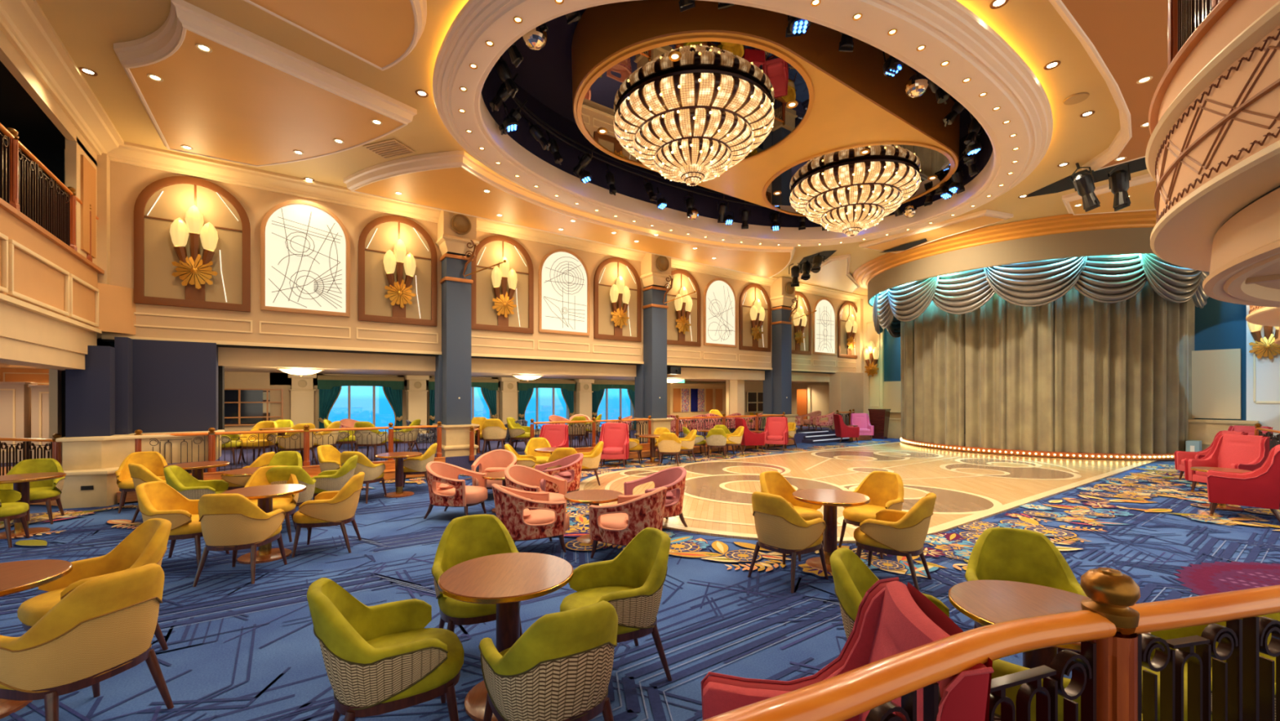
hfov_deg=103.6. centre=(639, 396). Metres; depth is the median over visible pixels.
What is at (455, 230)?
column
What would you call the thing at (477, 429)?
railing
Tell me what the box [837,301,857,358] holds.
wall panel
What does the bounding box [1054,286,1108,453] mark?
stage curtain
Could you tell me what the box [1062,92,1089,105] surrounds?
ceiling speaker
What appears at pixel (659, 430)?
tub chair
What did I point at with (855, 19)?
recessed light
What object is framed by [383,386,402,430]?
drape
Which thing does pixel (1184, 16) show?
railing
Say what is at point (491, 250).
arched wall niche
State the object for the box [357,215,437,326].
arched wall niche
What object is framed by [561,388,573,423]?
drape
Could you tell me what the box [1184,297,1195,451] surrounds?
stage curtain
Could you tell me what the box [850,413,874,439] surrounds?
armchair
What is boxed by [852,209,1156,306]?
cornice
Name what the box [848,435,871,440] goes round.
plinth block
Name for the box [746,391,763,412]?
dark gridded opening
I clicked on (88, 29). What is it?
ceiling
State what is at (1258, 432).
railing
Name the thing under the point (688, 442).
tub chair
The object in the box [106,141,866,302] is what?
trim
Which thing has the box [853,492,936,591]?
tub chair
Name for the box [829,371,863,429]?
wall
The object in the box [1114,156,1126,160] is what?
recessed light
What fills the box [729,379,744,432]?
square pillar
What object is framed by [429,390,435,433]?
drape
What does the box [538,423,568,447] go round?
armchair
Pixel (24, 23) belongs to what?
trim
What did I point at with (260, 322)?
trim
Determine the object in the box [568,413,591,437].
barrel armchair
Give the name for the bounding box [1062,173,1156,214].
ceiling panel
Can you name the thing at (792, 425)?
tub chair
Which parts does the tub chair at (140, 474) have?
leg, backrest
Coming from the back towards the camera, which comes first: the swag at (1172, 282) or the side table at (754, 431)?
the side table at (754, 431)
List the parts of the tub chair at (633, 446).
backrest, seat frame, seat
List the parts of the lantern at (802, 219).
barn door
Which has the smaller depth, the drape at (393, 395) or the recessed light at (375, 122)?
the recessed light at (375, 122)
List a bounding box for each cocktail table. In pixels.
[481,471,506,513]
[564,488,623,543]
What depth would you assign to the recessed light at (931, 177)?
10.75 m
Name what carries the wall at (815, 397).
on the floor at (463, 461)
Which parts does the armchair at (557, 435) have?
panel, panel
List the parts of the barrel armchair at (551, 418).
edge trim, backrest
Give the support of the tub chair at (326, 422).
on the floor at (463, 461)
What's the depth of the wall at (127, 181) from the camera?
11.08 m
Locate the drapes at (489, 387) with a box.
[427,377,498,433]
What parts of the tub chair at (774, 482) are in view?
backrest, seat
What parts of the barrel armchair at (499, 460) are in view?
seat, backrest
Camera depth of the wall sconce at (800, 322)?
19.80 m
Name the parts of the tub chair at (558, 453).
backrest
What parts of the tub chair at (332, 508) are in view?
leg, leg, seat, seat frame, backrest, leg, leg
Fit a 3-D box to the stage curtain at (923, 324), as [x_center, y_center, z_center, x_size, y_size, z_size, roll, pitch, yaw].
[9.800,-1.125,17.543,0.250,5.430,1.166,0,0,-2]
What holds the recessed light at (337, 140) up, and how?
attached to the ceiling panel at (252, 100)
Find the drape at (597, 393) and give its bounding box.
[591,388,604,417]
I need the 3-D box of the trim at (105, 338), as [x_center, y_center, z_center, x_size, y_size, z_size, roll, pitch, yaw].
[0.089,-1.030,15.791,23.600,0.100,0.330,0,0,-35]
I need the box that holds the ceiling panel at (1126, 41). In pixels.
[1048,0,1167,171]
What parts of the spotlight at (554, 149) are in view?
barn door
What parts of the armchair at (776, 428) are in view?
seat frame, seat, backrest, panel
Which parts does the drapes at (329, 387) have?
pelmet rail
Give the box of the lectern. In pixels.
[867,408,890,439]
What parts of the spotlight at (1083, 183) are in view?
barn door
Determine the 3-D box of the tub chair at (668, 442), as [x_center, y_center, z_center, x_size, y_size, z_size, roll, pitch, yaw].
[0.753,1.330,12.850,0.636,0.868,0.716,0,0,10]
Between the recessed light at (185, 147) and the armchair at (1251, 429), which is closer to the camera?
the recessed light at (185, 147)
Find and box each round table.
[0,471,66,539]
[0,559,72,719]
[163,461,230,479]
[221,484,306,564]
[222,466,260,476]
[258,426,292,452]
[375,451,422,497]
[438,552,573,720]
[534,447,560,453]
[638,434,661,463]
[697,429,716,454]
[791,488,870,572]
[948,579,1151,668]
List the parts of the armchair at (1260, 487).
leg, panel, leg, backrest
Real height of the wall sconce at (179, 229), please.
1.575 m
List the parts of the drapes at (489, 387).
pelmet rail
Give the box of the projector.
[666,366,680,374]
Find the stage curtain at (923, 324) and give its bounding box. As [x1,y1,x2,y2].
[914,300,933,442]
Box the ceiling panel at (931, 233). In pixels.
[858,208,1013,253]
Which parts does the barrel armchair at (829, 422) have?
seat, edge trim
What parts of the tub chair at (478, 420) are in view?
backrest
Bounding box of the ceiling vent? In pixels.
[362,138,415,158]
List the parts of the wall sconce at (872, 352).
lamp shade, lamp shade, lamp shade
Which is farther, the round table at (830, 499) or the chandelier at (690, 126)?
the chandelier at (690, 126)
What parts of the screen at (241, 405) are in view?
dark pane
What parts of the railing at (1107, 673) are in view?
iron panel, handrail, iron panel, post, iron panel, handrail, iron panel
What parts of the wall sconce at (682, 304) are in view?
lamp shade, lamp shade, lamp shade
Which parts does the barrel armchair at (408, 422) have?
edge trim, seat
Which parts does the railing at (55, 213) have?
iron panel, handrail, post, handrail, iron panel, post, handrail, post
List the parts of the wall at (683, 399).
door, door, door, door, door, door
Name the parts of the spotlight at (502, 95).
barn door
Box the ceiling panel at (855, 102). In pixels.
[571,0,959,211]
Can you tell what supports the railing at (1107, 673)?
on the floor
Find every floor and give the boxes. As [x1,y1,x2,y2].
[0,425,835,473]
[0,437,1279,720]
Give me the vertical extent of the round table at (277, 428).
0.735 m
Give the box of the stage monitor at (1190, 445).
[1185,440,1201,452]
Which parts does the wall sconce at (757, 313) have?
lamp shade, lamp shade, lamp shade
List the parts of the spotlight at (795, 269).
barn door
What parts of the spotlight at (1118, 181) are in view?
barn door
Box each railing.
[0,122,98,262]
[0,433,61,475]
[133,421,442,472]
[469,425,479,460]
[529,415,651,448]
[675,411,785,439]
[702,567,1279,720]
[835,408,854,425]
[1167,0,1221,67]
[1253,422,1279,451]
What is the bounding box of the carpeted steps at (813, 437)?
[795,430,849,444]
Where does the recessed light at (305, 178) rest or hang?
in the ceiling at (88, 29)
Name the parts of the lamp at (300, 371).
lamp shade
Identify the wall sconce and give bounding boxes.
[169,204,217,288]
[383,239,416,307]
[491,256,517,317]
[609,275,630,328]
[674,285,692,333]
[749,297,764,341]
[792,305,807,344]
[845,313,857,349]
[863,340,879,376]
[1247,321,1279,359]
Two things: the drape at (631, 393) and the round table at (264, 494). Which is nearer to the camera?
the round table at (264, 494)
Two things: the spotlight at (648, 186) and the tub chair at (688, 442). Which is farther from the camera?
the tub chair at (688, 442)
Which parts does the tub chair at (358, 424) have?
seat frame, backrest, leg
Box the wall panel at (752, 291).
[738,283,771,351]
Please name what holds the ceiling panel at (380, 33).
attached to the ceiling at (88, 29)
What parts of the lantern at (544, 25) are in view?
barn door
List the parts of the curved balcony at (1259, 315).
moulding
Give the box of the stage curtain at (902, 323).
[900,320,904,437]
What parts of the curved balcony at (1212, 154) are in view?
moulding, moulding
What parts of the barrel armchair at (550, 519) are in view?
backrest, seat, leg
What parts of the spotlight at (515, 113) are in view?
barn door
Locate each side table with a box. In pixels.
[750,430,764,449]
[846,425,857,441]
[1190,466,1251,511]
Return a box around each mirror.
[576,34,814,168]
[762,140,955,216]
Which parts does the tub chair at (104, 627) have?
seat, leg, seat frame, backrest, leg, leg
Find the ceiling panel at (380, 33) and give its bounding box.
[243,0,426,71]
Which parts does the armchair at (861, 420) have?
panel, backrest, seat, seat frame, panel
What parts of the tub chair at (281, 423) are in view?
backrest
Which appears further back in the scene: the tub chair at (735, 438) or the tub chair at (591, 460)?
the tub chair at (735, 438)
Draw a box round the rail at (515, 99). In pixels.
[493,57,977,206]
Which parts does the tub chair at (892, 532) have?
leg, leg, seat, seat frame, backrest, leg, leg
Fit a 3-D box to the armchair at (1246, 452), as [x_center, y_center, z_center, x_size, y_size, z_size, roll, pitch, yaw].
[10.450,1.223,8.951,0.783,1.076,0.762,0,0,-8]
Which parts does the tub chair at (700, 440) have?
backrest, seat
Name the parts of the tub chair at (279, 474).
backrest, seat frame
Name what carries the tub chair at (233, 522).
on the floor at (212, 664)
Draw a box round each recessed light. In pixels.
[78,66,97,75]
[146,73,163,81]
[180,145,193,150]
[195,43,212,53]
[293,150,303,155]
[303,177,314,181]
[333,138,344,143]
[370,119,382,124]
[394,191,403,195]
[415,89,428,97]
[458,108,466,113]
[459,86,467,91]
[469,63,477,69]
[482,189,490,192]
[485,40,493,46]
[513,16,522,23]
[554,0,564,4]
[597,128,608,134]
[668,51,681,61]
[773,191,781,195]
[786,100,798,108]
[810,0,821,6]
[852,13,862,20]
[859,149,870,154]
[887,28,897,35]
[916,44,925,51]
[927,175,937,180]
[940,60,949,66]
[962,77,971,83]
[978,92,987,97]
[989,0,1008,8]
[992,106,1000,111]
[1017,194,1027,198]
[1043,60,1060,70]
[1057,162,1069,167]
[1080,110,1094,117]
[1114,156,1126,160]
[1136,75,1152,84]
[1140,121,1148,127]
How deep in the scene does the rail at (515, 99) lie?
10.72 m
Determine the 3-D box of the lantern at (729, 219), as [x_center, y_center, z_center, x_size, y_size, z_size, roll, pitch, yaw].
[2.237,-4.625,12.743,0.286,0.533,0.269,0,0,31]
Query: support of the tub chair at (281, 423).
on the floor at (463, 461)
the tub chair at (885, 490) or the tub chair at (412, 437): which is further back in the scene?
the tub chair at (412, 437)
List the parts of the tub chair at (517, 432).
backrest, seat frame, seat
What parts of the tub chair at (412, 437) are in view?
seat, seat frame, backrest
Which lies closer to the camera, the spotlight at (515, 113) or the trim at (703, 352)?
the spotlight at (515, 113)
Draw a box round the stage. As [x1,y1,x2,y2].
[900,434,1174,461]
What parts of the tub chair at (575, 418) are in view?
backrest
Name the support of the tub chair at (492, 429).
on the floor at (463, 461)
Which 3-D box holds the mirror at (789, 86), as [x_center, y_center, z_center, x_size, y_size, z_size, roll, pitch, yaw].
[0.887,-4.675,8.471,3.880,0.030,3.880,0,0,-35]
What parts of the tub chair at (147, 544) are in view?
seat frame, seat, backrest, leg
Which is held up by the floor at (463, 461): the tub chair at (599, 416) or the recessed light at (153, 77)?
the tub chair at (599, 416)
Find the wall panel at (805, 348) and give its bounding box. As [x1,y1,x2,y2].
[791,291,811,355]
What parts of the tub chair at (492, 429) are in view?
leg, seat frame, backrest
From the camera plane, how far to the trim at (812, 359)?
20.95 m
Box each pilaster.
[288,373,316,426]
[404,374,429,433]
[497,377,519,424]
[573,378,594,420]
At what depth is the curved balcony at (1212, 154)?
2.81 m
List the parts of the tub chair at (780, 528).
leg, leg, backrest, seat frame, leg, seat, leg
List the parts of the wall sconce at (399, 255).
lamp shade, lamp shade, lamp shade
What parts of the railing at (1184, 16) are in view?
post, iron panel, iron panel, post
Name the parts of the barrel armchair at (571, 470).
seat, backrest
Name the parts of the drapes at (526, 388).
pelmet rail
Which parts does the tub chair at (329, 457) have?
backrest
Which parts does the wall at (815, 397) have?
door, panel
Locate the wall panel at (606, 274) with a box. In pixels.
[593,257,641,342]
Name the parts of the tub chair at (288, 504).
backrest, seat, leg, seat frame, leg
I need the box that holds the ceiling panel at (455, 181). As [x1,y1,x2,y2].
[342,150,795,278]
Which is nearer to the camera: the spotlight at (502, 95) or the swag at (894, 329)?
the spotlight at (502, 95)
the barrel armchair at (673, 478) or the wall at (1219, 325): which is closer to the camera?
the barrel armchair at (673, 478)
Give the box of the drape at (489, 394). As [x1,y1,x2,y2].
[481,387,496,418]
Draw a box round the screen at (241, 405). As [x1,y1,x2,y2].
[224,388,283,426]
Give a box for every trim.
[0,0,124,155]
[0,29,110,284]
[0,301,97,370]
[80,154,95,257]
[101,334,853,373]
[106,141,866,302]
[133,311,252,333]
[259,320,351,338]
[356,327,438,343]
[471,335,533,349]
[537,340,589,352]
[592,343,641,355]
[666,349,701,358]
[702,351,736,360]
[738,354,770,362]
[791,357,811,364]
[797,249,836,272]
[812,359,835,366]
[836,360,856,368]
[866,320,1279,406]
[879,238,927,253]
[887,410,1259,450]
[1026,156,1146,197]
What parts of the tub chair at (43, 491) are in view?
backrest, seat frame, seat, leg, leg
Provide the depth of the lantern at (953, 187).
10.68 m
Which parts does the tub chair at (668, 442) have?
leg, backrest, seat frame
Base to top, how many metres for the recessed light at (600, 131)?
0.018 m
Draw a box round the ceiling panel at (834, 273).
[798,253,860,292]
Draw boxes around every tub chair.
[0,457,65,524]
[0,488,30,547]
[0,563,173,720]
[17,518,171,650]
[114,451,168,513]
[128,462,167,524]
[135,480,229,567]
[163,465,228,499]
[192,493,287,586]
[220,451,275,489]
[221,434,244,465]
[237,421,277,464]
[244,465,298,542]
[257,419,293,457]
[265,465,315,529]
[266,450,302,467]
[276,422,316,464]
[291,471,364,557]
[302,420,341,459]
[306,577,464,720]
[311,454,358,500]
[316,444,363,490]
[323,419,356,451]
[340,451,386,503]
[354,421,388,461]
[387,418,420,452]
[403,443,437,487]
[431,514,522,636]
[471,417,490,451]
[478,600,617,720]
[481,418,506,453]
[504,444,539,468]
[506,417,534,449]
[524,437,551,464]
[546,447,577,475]
[560,527,671,680]
[567,416,587,447]
[578,440,603,485]
[580,413,601,442]
[618,438,643,463]
[653,426,675,459]
[657,432,681,466]
[671,429,697,462]
[682,426,706,456]
[705,427,726,458]
[709,408,724,422]
[714,424,734,453]
[720,426,744,455]
[747,491,828,593]
[759,471,823,560]
[773,422,796,448]
[829,547,949,638]
[838,471,903,559]
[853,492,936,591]
[964,527,1087,661]
[991,658,1142,720]
[1142,612,1279,720]
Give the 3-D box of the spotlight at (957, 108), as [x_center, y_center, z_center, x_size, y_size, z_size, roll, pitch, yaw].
[5.214,-4.764,8.202,0.494,0.601,0.279,0,0,25]
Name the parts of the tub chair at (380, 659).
leg, leg, backrest, seat frame, seat, leg, leg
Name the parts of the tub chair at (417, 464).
leg, seat, seat frame, backrest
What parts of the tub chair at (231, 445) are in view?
backrest, seat frame, seat, leg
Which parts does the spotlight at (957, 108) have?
barn door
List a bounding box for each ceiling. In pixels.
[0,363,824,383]
[35,0,1148,295]
[481,8,992,226]
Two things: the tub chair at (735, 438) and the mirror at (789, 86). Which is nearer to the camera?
the mirror at (789, 86)
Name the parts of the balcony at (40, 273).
panel moulding, panel moulding, moulding, panel moulding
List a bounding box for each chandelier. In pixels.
[613,67,774,186]
[789,157,920,236]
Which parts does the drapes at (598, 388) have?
pelmet rail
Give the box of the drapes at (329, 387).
[317,375,404,431]
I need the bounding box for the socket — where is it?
[80,485,93,490]
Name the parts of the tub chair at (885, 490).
leg, seat frame, seat, backrest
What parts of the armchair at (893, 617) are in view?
panel, backrest, panel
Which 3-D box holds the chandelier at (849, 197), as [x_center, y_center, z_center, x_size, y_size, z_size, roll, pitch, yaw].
[4.706,-4.120,11.176,2.660,1.110,2.660,0,0,10]
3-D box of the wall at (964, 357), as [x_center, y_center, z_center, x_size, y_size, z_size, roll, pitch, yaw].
[14.648,-1.740,17.728,2.000,7.000,14.000,0,0,-35]
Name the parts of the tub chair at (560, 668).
leg, seat, seat frame, backrest, leg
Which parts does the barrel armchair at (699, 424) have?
edge trim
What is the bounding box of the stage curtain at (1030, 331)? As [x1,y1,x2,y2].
[1005,300,1054,451]
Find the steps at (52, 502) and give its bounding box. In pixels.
[0,466,60,506]
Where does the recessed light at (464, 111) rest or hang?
attached to the ring
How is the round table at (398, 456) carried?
on the floor at (212, 664)
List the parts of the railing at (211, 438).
post, handrail, iron panel, post, handrail, iron panel, post, iron panel, handrail, post, handrail, iron panel, post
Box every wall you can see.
[0,60,224,437]
[0,368,48,384]
[0,381,48,462]
[48,368,270,466]
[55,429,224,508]
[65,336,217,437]
[97,160,856,372]
[666,373,869,419]
[666,382,725,424]
[725,380,765,429]
[796,384,829,427]
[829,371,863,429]
[856,295,884,421]
[883,305,1279,441]
[884,296,1246,420]
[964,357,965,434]
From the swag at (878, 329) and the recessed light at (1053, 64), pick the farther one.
the swag at (878, 329)
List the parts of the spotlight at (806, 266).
barn door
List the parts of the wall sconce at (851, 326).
lamp shade, lamp shade, lamp shade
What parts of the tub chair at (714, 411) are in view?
backrest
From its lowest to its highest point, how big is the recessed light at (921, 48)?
0.012 m
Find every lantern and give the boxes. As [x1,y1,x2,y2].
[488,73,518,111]
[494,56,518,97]
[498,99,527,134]
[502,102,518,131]
[507,41,523,67]
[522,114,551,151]
[540,22,547,31]
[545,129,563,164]
[565,9,580,24]
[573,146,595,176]
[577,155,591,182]
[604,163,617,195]
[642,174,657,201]
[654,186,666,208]
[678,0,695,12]
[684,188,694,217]
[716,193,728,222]
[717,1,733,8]
[724,206,734,224]
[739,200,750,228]
[770,211,781,230]
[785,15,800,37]
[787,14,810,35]
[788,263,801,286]
[796,215,805,230]
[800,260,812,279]
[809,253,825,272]
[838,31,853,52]
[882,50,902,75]
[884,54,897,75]
[893,206,902,216]
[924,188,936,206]
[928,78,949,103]
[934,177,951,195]
[940,177,953,199]
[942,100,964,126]
[948,167,964,192]
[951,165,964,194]
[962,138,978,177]
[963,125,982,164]
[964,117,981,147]
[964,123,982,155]
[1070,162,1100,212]
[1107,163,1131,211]
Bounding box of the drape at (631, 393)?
[626,389,635,428]
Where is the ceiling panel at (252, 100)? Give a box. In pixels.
[113,0,417,166]
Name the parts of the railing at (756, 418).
post, iron panel, handrail, post, iron panel, handrail, post, iron panel, handrail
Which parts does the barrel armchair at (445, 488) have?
leg, backrest, seat, leg, leg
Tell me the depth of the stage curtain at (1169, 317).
13.84 m
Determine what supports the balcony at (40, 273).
on the trim at (27, 338)
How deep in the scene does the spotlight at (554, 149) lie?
9.53 m
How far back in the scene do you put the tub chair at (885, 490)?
5.88 m
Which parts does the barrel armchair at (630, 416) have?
edge trim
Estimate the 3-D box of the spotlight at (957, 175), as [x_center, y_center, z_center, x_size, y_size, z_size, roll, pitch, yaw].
[6.731,-4.670,10.647,0.268,0.698,0.276,0,0,15]
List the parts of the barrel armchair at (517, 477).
backrest, seat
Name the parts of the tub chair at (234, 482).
seat, seat frame, backrest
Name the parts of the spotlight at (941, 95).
barn door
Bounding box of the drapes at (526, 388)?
[516,379,575,424]
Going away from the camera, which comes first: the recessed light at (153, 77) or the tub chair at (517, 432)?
the recessed light at (153, 77)
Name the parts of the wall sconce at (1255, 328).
lamp shade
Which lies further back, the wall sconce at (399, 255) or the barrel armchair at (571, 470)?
the wall sconce at (399, 255)
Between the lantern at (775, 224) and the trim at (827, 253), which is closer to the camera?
the lantern at (775, 224)
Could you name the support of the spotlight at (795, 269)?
hanging from the ceiling at (88, 29)
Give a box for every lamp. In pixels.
[276,367,324,376]
[511,373,542,381]
[666,377,684,383]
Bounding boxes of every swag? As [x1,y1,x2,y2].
[872,293,883,333]
[876,289,893,328]
[886,315,900,337]
[887,275,939,321]
[932,267,995,314]
[983,256,1087,306]
[1071,253,1146,302]
[1138,253,1202,302]
[1191,271,1209,308]
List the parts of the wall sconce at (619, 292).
lamp shade, lamp shade, lamp shade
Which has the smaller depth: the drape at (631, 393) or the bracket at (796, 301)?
the bracket at (796, 301)
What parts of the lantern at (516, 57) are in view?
barn door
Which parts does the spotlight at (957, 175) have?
barn door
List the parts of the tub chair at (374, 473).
backrest, leg, seat frame, seat, leg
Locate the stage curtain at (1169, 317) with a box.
[1153,289,1185,453]
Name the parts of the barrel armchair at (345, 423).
edge trim, backrest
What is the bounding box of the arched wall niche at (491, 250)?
[471,235,533,333]
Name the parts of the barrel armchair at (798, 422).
edge trim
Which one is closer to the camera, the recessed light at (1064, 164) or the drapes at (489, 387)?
the recessed light at (1064, 164)
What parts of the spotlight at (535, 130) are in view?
barn door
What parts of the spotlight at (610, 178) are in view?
barn door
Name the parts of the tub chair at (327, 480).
seat, backrest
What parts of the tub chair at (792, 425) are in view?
backrest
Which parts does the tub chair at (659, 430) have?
backrest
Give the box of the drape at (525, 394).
[518,387,533,419]
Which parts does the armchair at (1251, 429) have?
backrest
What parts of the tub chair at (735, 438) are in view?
seat, seat frame, backrest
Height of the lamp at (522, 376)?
0.210 m
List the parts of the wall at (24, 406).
door moulding, door moulding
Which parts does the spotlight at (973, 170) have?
barn door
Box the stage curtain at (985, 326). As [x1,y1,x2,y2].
[964,293,1006,448]
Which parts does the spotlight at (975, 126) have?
barn door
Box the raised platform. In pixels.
[116,439,796,504]
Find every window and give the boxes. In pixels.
[260,200,350,316]
[270,372,633,446]
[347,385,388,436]
[471,386,474,418]
[533,387,568,431]
[538,248,589,336]
[599,388,633,427]
[703,278,737,347]
[813,297,836,355]
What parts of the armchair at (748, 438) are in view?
panel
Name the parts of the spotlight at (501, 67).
barn door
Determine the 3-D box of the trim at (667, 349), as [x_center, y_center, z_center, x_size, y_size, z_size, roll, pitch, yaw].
[1.347,-1.395,16.506,1.720,0.250,0.018,0,0,-35]
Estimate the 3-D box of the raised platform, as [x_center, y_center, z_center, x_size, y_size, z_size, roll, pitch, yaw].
[-1.505,1.567,13.370,17.400,0.385,0.440,0,0,-35]
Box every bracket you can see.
[462,240,506,279]
[662,275,696,305]
[789,297,816,322]
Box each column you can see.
[432,209,479,457]
[633,252,674,441]
[762,276,798,433]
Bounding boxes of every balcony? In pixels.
[0,197,135,334]
[1145,0,1279,307]
[1245,305,1279,344]
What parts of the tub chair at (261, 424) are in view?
leg, seat, seat frame, backrest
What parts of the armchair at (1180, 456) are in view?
seat frame, leg, panel, panel, backrest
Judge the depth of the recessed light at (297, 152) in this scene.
8.67 m
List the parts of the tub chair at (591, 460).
seat frame, backrest, leg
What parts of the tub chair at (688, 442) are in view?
seat frame, backrest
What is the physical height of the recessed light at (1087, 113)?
0.012 m
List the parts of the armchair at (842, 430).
panel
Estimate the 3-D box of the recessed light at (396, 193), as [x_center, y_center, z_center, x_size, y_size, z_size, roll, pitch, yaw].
[-4.987,-4.196,10.412,0.159,0.012,0.159,0,0,-35]
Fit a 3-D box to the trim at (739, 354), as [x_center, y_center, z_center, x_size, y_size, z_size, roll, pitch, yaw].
[4.236,-1.395,18.552,1.720,0.250,0.018,0,0,-35]
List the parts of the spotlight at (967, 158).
barn door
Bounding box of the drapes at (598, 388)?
[591,381,635,430]
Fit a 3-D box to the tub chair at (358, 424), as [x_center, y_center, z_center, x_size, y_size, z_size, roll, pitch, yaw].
[-5.978,0.970,11.177,0.636,0.868,0.716,0,0,2]
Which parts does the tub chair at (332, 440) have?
seat frame, backrest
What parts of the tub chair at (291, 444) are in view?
backrest, seat frame, leg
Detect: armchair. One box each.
[338,418,373,448]
[405,419,436,449]
[423,461,487,519]
[471,448,516,488]
[491,483,569,552]
[497,419,527,448]
[504,464,567,510]
[534,453,583,493]
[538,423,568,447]
[548,414,574,439]
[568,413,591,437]
[589,486,667,558]
[599,422,629,467]
[606,415,632,438]
[623,466,687,527]
[666,414,688,437]
[682,413,706,435]
[701,577,993,720]
[705,413,722,429]
[720,413,741,432]
[734,417,764,452]
[742,413,762,430]
[762,416,788,451]
[795,415,804,430]
[801,410,822,430]
[813,411,835,431]
[833,413,859,443]
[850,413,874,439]
[1173,430,1248,484]
[1183,433,1270,492]
[1206,444,1279,522]
[1227,425,1273,439]
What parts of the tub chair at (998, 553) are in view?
seat frame, backrest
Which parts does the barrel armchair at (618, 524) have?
leg, seat, backrest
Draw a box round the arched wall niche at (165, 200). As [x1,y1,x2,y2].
[133,175,250,311]
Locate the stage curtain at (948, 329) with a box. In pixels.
[933,302,964,445]
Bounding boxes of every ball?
[522,25,546,50]
[686,191,698,220]
[903,200,917,217]
[905,70,928,97]
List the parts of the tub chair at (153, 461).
leg, leg, seat frame, seat, backrest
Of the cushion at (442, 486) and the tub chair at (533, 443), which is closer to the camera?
the cushion at (442, 486)
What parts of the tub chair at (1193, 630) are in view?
seat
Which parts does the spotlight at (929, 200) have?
barn door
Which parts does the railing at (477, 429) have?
post, iron panel, post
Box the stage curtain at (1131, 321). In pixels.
[1108,280,1153,455]
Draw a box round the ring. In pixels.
[432,0,1053,246]
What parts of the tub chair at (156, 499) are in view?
backrest, leg, seat, seat frame, leg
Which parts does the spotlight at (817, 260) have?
barn door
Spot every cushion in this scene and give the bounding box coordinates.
[438,483,453,488]
[484,466,506,471]
[523,508,531,517]
[558,471,571,477]
[666,491,674,497]
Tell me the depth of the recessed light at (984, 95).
6.96 m
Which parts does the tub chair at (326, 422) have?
backrest, seat frame, seat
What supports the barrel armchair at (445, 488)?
on the floor at (212, 664)
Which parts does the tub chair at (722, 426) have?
backrest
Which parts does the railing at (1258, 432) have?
post, handrail, iron panel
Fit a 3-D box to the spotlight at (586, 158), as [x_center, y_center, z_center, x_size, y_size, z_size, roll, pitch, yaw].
[-1.096,-4.749,10.109,0.521,0.580,0.279,0,0,11]
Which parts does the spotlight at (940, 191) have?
barn door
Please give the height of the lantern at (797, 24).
0.543 m
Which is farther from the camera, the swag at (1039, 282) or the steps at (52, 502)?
the swag at (1039, 282)
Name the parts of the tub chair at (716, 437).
backrest, seat frame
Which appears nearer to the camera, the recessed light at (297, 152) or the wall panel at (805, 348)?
the recessed light at (297, 152)
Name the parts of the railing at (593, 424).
post, handrail, iron panel, post, iron panel, handrail, iron panel, handrail, post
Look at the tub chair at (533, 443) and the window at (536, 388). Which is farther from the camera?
the window at (536, 388)
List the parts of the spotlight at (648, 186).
barn door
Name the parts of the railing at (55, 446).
handrail, post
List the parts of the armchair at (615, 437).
panel, seat frame, seat, backrest, panel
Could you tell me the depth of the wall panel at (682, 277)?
16.59 m
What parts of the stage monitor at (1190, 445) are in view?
plate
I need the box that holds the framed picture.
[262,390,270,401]
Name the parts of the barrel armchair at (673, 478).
backrest, seat, leg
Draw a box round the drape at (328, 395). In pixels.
[319,386,340,431]
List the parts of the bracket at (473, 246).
arm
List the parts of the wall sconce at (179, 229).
lamp shade, lamp shade, lamp shade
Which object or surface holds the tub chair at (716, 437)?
on the floor at (212, 664)
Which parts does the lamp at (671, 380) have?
lamp shade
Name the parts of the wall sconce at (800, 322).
lamp shade, lamp shade, lamp shade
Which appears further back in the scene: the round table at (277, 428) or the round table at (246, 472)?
the round table at (277, 428)
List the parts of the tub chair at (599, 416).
backrest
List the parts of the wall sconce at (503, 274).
lamp shade, lamp shade, lamp shade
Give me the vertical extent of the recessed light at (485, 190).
0.012 m
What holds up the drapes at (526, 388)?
hanging from the wall window at (277, 380)
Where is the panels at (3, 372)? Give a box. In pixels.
[3,372,48,383]
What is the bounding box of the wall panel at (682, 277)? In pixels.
[666,269,701,346]
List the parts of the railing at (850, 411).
iron panel, post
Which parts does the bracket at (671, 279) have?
arm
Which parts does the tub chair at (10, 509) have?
leg, backrest, seat frame, seat, leg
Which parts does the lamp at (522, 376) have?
lamp shade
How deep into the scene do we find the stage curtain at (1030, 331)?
14.53 m
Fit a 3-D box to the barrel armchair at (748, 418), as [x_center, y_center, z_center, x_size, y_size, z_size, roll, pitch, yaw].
[4.159,1.007,18.884,0.870,0.801,0.739,0,0,30]
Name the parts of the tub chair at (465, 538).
leg, leg, seat, backrest, seat frame, leg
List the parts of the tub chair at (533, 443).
backrest, seat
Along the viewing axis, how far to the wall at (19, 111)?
8.00 m
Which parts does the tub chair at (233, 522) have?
leg, leg, backrest, seat frame, leg, seat, leg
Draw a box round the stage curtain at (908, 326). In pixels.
[904,320,914,439]
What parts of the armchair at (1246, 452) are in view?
leg, seat frame, panel, seat, backrest, panel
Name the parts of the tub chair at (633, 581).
seat, backrest, leg, seat frame, leg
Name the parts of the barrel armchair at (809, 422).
seat, backrest, edge trim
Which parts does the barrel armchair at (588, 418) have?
edge trim, backrest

